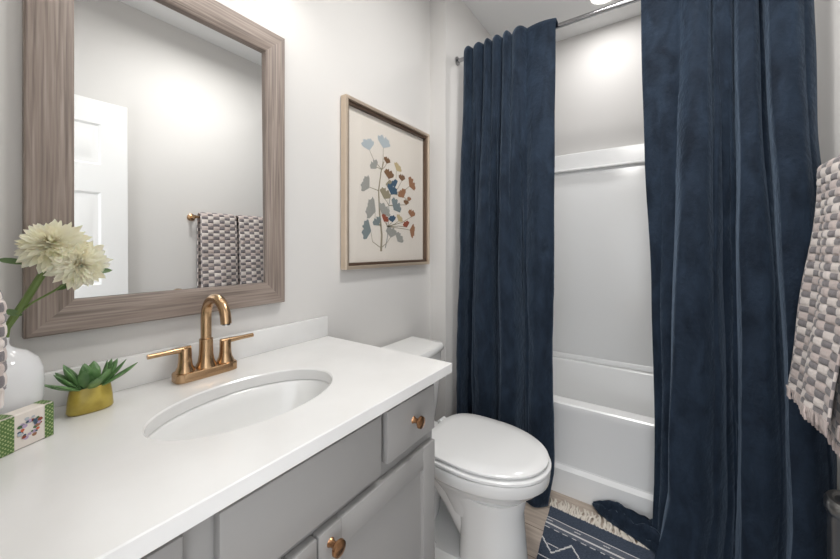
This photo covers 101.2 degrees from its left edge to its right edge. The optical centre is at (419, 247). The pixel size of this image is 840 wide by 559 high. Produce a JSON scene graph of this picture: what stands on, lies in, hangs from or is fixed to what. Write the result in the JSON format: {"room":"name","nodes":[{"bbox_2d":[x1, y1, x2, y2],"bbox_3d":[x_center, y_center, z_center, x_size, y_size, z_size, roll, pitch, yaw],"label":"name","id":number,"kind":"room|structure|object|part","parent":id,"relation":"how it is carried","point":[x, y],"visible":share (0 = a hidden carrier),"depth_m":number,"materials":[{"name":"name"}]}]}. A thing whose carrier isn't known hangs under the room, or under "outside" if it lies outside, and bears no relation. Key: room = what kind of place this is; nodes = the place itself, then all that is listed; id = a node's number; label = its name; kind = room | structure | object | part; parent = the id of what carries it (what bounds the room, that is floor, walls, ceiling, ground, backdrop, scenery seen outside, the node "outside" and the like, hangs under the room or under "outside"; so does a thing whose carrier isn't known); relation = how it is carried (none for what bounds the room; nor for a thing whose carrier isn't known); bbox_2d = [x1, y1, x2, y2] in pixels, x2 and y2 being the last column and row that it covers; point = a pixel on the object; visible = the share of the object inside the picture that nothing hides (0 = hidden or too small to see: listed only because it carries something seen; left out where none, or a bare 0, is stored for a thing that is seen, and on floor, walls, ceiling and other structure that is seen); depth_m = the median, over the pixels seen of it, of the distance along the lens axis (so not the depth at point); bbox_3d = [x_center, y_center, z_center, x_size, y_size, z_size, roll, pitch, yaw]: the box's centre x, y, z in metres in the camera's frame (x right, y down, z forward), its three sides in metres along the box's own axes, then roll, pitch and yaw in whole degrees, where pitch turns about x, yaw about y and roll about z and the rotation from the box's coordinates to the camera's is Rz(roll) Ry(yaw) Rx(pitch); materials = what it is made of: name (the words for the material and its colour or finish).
{"room":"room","nodes":[
{"label":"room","id":0,"kind":"room"},
{"bbox_2d":[66,382,113,416],"bbox_3d":[-0.678,0.307,0.710,0.045,0.050,0.072,0,0,35],"label":"pot","id":1,"kind":"object","parent":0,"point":[82,399],"depth_m":0.69,"materials":[{"name":"yellow ceramic"}]},
{"bbox_2d":[0,0,429,371],"bbox_3d":[-0.190,-0.130,1.661,0.100,2.660,2.610,0,0,35],"label":"wall","id":2,"kind":"structure","parent":0,"point":[376,53],"depth_m":1.29,"materials":[{"name":"white paint"}]},
{"bbox_2d":[22,0,284,338],"bbox_3d":[-0.625,-0.260,0.923,0.025,0.880,0.577,0,0,35],"label":"wall mirror","id":3,"kind":"object","parent":2,"relation":"attached to","point":[156,128],"visible":1,"depth_m":0.86,"materials":[{"name":"beige wood"}]},
{"bbox_3d":[-0.768,-0.260,0.716,0.023,0.880,0.073,0,0,35],"label":"rail","id":4,"kind":"part","parent":3,"relation":"part of","materials":[{"name":"beige wood"}]},
{"bbox_3d":[-0.624,0.145,0.923,0.023,0.070,0.577,0,0,35],"label":"rail","id":5,"kind":"part","parent":3,"relation":"part of","materials":[{"name":"beige wood"}]},
{"bbox_2d":[74,0,263,297],"bbox_3d":[-0.629,-0.260,0.930,0.010,0.739,0.437,0,0,35],"label":"mirror glass","id":6,"kind":"object","parent":3,"relation":"on","point":[169,96],"depth_m":0.89,"materials":[{"name":"silver mirror"}]},
{"bbox_3d":[-0.624,-0.665,0.923,0.023,0.070,0.577,0,0,35],"label":"rail","id":7,"kind":"part","parent":3,"relation":"part of","materials":[{"name":"beige wood"}]},
{"bbox_3d":[-0.479,-0.260,1.133,0.023,0.880,0.066,0,0,35],"label":"rail","id":8,"kind":"part","parent":3,"relation":"part of","materials":[{"name":"beige wood"}]},
{"bbox_2d":[43,316,327,407],"bbox_3d":[-0.621,0.296,0.935,0.020,0.074,0.923,0,0,35],"label":"backsplash","id":9,"kind":"structure","parent":2,"relation":"attached to","point":[145,371],"depth_m":0.93,"materials":[{"name":"white stone"}]},
{"bbox_2d":[341,94,429,269],"bbox_3d":[-0.133,-0.263,1.624,0.032,0.699,0.605,0,0,35],"label":"framed print","id":10,"kind":"object","parent":2,"relation":"attached to","point":[385,159],"visible":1,"depth_m":1.58,"materials":[{"name":"beige paper"}]},
{"bbox_2d":[430,0,492,421],"bbox_3d":[0.367,-0.130,2.287,0.100,2.660,0.945,0,0,35],"label":"wall","id":11,"kind":"structure","parent":0,"point":[454,27],"depth_m":1.92,"materials":[{"name":"white paint"}]},
{"bbox_2d":[455,0,640,65],"bbox_3d":[0.810,-1.068,1.558,1.460,0.048,0.048,0,0,35],"label":"curtain rod","id":12,"kind":"object","parent":11,"relation":"attached to","point":[622,3],"visible":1,"depth_m":1.57,"materials":[{"name":"silver metal"}]},
{"bbox_2d":[456,18,557,507],"bbox_3d":[0.409,0.040,1.741,0.519,2.296,0.198,0,0,35],"label":"velvet curtain","id":13,"kind":"object","parent":12,"relation":"hanging from","point":[504,352],"visible":0.84,"depth_m":1.70,"materials":[{"name":"blue fabric"}]},
{"bbox_2d":[592,0,836,558],"bbox_3d":[1.038,0.037,1.312,0.724,2.303,0.214,0,0,35],"label":"velvet curtain","id":14,"kind":"object","parent":12,"relation":"hanging from","point":[732,150],"visible":0.93,"depth_m":1.25,"materials":[{"name":"blue fabric"}]},
{"bbox_2d":[463,0,640,41],"bbox_3d":[0.481,-1.510,1.194,1.735,0.100,2.810,0,0,35],"label":"ceiling","id":15,"kind":"structure","parent":0,"point":[496,16],"depth_m":2.16,"materials":[{"name":"white paint"}]},
{"bbox_2d":[587,0,614,6],"bbox_3d":[1.062,-1.456,1.990,0.180,0.008,0.180,0,0,35],"label":"recessed light","id":16,"kind":"object","parent":15,"relation":"in","point":[595,3],"visible":1,"depth_m":2.05,"materials":[{"name":"white paint"}]},
{"bbox_2d":[524,490,641,558],"bbox_3d":[0.153,1.225,0.722,1.735,0.050,3.960,0,0,35],"label":"floor","id":17,"kind":"structure","parent":0,"point":[535,518],"depth_m":1.54,"materials":[{"name":"brown wood"}]},
{"bbox_2d":[140,384,434,558],"bbox_3d":[-0.408,0.780,0.761,0.569,0.839,0.873,0,0,35],"label":"vanity cabinet","id":18,"kind":"object","parent":17,"relation":"on","point":[369,493],"visible":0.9,"depth_m":0.70,"materials":[{"name":"grey paint"}]},
{"bbox_3d":[-0.383,0.439,0.366,0.019,0.122,0.225,0,0,35],"label":"drawer","id":19,"kind":"part","parent":18,"relation":"part of","materials":[{"name":"grey paint"}]},
{"bbox_2d":[0,316,451,558],"bbox_3d":[-0.400,0.310,0.781,0.558,0.102,0.923,0,0,35],"label":"countertop","id":20,"kind":"structure","parent":18,"relation":"on","point":[97,487],"depth_m":0.58,"materials":[{"name":"white stone"}]},
{"bbox_2d":[0,337,44,414],"bbox_3d":[-0.744,0.246,0.610,0.110,0.173,0.110,0,0,35],"label":"ceramic vase","id":21,"kind":"object","parent":20,"relation":"on","point":[25,373],"visible":0.53,"depth_m":0.60,"materials":[{"name":"white ceramic"}]},
{"bbox_2d":[0,219,113,337],"bbox_3d":[-0.686,0.114,0.654,0.156,0.339,0.088,0,0,-37],"label":"flower","id":22,"kind":"object","parent":21,"relation":"in","point":[63,252],"visible":1,"depth_m":0.64,"materials":[{"name":"white plant"}]},
{"bbox_3d":[-0.721,0.146,0.633,0.075,0.275,0.015,0,0,-43],"label":"stem","id":23,"kind":"part","parent":22,"relation":"part of","materials":[{"name":"green plant"}]},
{"bbox_3d":[-0.701,0.085,0.646,0.082,0.082,0.005,0,0,-39],"label":"stem","id":24,"kind":"part","parent":22,"relation":"part of","materials":[{"name":"green plant"}]},
{"bbox_2d":[0,400,53,457],"bbox_3d":[-0.671,0.302,0.581,0.027,0.060,0.073,0,0,8],"label":"soap","id":25,"kind":"object","parent":20,"relation":"on","point":[22,427],"visible":1,"depth_m":0.58,"materials":[{"name":"beige paper"}]},
{"bbox_2d":[45,358,137,416],"bbox_3d":[-0.674,0.283,0.712,0.136,0.098,0.108,0,0,-30],"label":"potted succulent","id":26,"kind":"object","parent":20,"relation":"on","point":[90,391],"visible":1,"depth_m":0.69,"materials":[{"name":"green plant"}]},
{"bbox_2d":[146,294,253,384],"bbox_3d":[-0.527,0.225,0.883,0.145,0.216,0.254,0,0,35],"label":"bathroom faucet","id":27,"kind":"object","parent":20,"relation":"on","point":[206,366],"visible":1,"depth_m":0.89,"materials":[{"name":"gold metal"}]},
{"bbox_3d":[-0.611,0.255,0.842,0.015,0.015,0.090,0,0,35],"label":"lever","id":28,"kind":"part","parent":27,"relation":"part of","materials":[{"name":"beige metal"}]},
{"bbox_3d":[-0.592,0.282,0.869,0.045,0.061,0.045,0,0,35],"label":"handle","id":29,"kind":"part","parent":27,"relation":"part of","materials":[{"name":"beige metal"}]},
{"bbox_3d":[-0.564,0.321,0.909,0.054,0.022,0.148,0,0,35],"label":"plate","id":30,"kind":"part","parent":27,"relation":"part of","materials":[{"name":"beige metal"}]},
{"bbox_3d":[-0.521,0.180,0.879,0.130,0.126,0.025,0,0,35],"label":"spout","id":31,"kind":"part","parent":27,"relation":"part of","materials":[{"name":"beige metal"}]},
{"bbox_3d":[-0.536,0.282,0.950,0.045,0.061,0.045,0,0,35],"label":"handle","id":32,"kind":"part","parent":27,"relation":"part of","materials":[{"name":"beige metal"}]},
{"bbox_3d":[-0.517,0.255,0.977,0.015,0.015,0.090,0,0,35],"label":"lever","id":33,"kind":"part","parent":27,"relation":"part of","materials":[{"name":"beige metal"}]},
{"bbox_2d":[148,379,329,440],"bbox_3d":[-0.374,0.436,0.775,0.294,0.150,0.438,0,0,35],"label":"undermount sink","id":34,"kind":"object","parent":20,"relation":"in","point":[257,404],"visible":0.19,"depth_m":0.86,"materials":[{"name":"white ceramic"}]},
{"bbox_3d":[-0.321,0.801,0.455,0.019,0.538,0.440,0,0,35],"label":"door","id":35,"kind":"part","parent":18,"relation":"part of","materials":[{"name":"grey paint"}]},
{"bbox_3d":[-0.158,0.560,0.648,0.029,0.031,0.031,0,0,35],"label":"knob","id":36,"kind":"part","parent":18,"relation":"part of","materials":[{"name":"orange metal"}]},
{"bbox_3d":[-0.080,0.801,0.802,0.019,0.538,0.398,0,0,35],"label":"door","id":37,"kind":"part","parent":18,"relation":"part of","materials":[{"name":"grey paint"}]},
{"bbox_3d":[-0.024,0.439,0.883,0.019,0.122,0.202,0,0,35],"label":"drawer","id":38,"kind":"part","parent":18,"relation":"part of","materials":[{"name":"grey paint"}]},
{"bbox_3d":[-0.004,0.437,0.869,0.029,0.031,0.031,0,0,35],"label":"knob","id":39,"kind":"part","parent":18,"relation":"part of","materials":[{"name":"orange metal"}]},
{"bbox_2d":[381,336,550,558],"bbox_3d":[0.145,0.824,1.393,0.725,0.752,0.416,0,0,35],"label":"toilet","id":40,"kind":"object","parent":17,"relation":"on","point":[487,470],"visible":0.66,"depth_m":1.24,"materials":[{"name":"white ceramic"}]},
{"bbox_3d":[-0.065,0.465,1.533,0.220,0.034,0.406,0,0,35],"label":"tank lid","id":41,"kind":"part","parent":40,"relation":"part of","materials":[{"name":"white ceramic"}]},
{"bbox_3d":[-0.067,0.639,1.535,0.206,0.315,0.386,0,0,35],"label":"tank","id":42,"kind":"part","parent":40,"relation":"part of","materials":[{"name":"white ceramic"}]},
{"bbox_3d":[0.256,0.755,1.332,0.459,0.023,0.377,0,0,35],"label":"lid","id":43,"kind":"part","parent":40,"relation":"part of","materials":[{"name":"white plastic"}]},
{"bbox_3d":[0.257,0.777,1.332,0.473,0.019,0.389,0,0,35],"label":"seat","id":44,"kind":"part","parent":40,"relation":"part of","materials":[{"name":"white plastic"}]},
{"bbox_2d":[536,496,655,558],"bbox_3d":[0.604,1.194,0.912,0.716,0.014,1.315,0,0,30],"label":"bath rug","id":45,"kind":"object","parent":17,"relation":"on","point":[565,535],"visible":0.88,"depth_m":1.41,"materials":[{"name":"fabric"}]},
{"bbox_2d":[551,356,654,518],"bbox_3d":[1.042,0.980,1.913,1.431,0.440,0.775,0,0,35],"label":"bathtub","id":46,"kind":"object","parent":17,"relation":"on","point":[604,420],"visible":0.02,"depth_m":1.65,"materials":[{"name":"white plastic"}]},
{"bbox_2d":[823,490,839,558],"bbox_3d":[1.107,0.921,0.869,0.118,0.556,0.118,0,0,35],"label":"metal canister","id":47,"kind":"object","parent":17,"relation":"on","point":[831,498],"visible":1,"depth_m":0.88,"materials":[{"name":"silver metal"}]},
{"bbox_3d":[1.107,0.663,0.869,0.118,0.041,0.118,0,0,35],"label":"lid","id":48,"kind":"part","parent":47,"relation":"part of","materials":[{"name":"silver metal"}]},
{"bbox_2d":[555,15,643,155],"bbox_3d":[1.254,-0.130,2.307,1.735,2.660,0.100,0,0,35],"label":"wall","id":49,"kind":"structure","parent":0,"point":[599,93],"depth_m":2.29,"materials":[{"name":"white paint"}]},
{"bbox_2d":[553,143,652,372],"bbox_3d":[1.058,0.057,1.937,1.431,1.404,0.720,0,0,35],"label":"shower surround","id":50,"kind":"object","parent":49,"relation":"attached to","point":[602,308],"visible":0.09,"depth_m":2.25,"materials":[{"name":"white plastic"}]},
{"bbox_2d":[814,0,839,489],"bbox_3d":[1.124,-0.130,0.686,0.100,2.660,2.710,0,0,35],"label":"wall","id":51,"kind":"structure","parent":0,"point":[827,12],"depth_m":1.20,"materials":[{"name":"white paint"}]},
{"bbox_3d":[1.115,-0.225,0.822,0.069,0.048,0.635,0,0,35],"label":"towel bar","id":52,"kind":"object","parent":51,"relation":"attached to","visible":0},
{"bbox_2d":[786,155,839,457],"bbox_3d":[1.134,0.133,0.946,0.137,0.786,0.283,0,0,35],"label":"towel","id":53,"kind":"object","parent":52,"relation":"hanging from","point":[814,376],"visible":1,"depth_m":0.94,"materials":[{"name":"beige fabric"}]},
{"bbox_2d":[836,425,839,440],"bbox_3d":[0.990,0.133,0.721,0.116,0.786,0.245,0,0,35],"label":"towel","id":54,"kind":"object","parent":52,"relation":"hanging from","point":[838,426],"visible":1,"depth_m":0.84,"materials":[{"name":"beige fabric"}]},
{"bbox_3d":[-0.333,-0.130,0.110,1.635,2.660,0.100,0,0,35],"label":"wall","id":55,"kind":"structure","parent":0,"visible":0},
{"bbox_3d":[-0.620,-0.070,0.412,0.150,0.169,0.069,0,0,35],"label":"towel ring","id":56,"kind":"object","parent":55,"relation":"attached to","visible":0},
{"bbox_2d":[0,290,6,407],"bbox_3d":[-0.604,0.096,0.434,0.166,0.222,0.104,0,0,35],"label":"hand towel","id":57,"kind":"object","parent":56,"relation":"hanging from","point":[3,307],"visible":1,"depth_m":0.44,"materials":[{"name":"beige fabric"}]}
]}

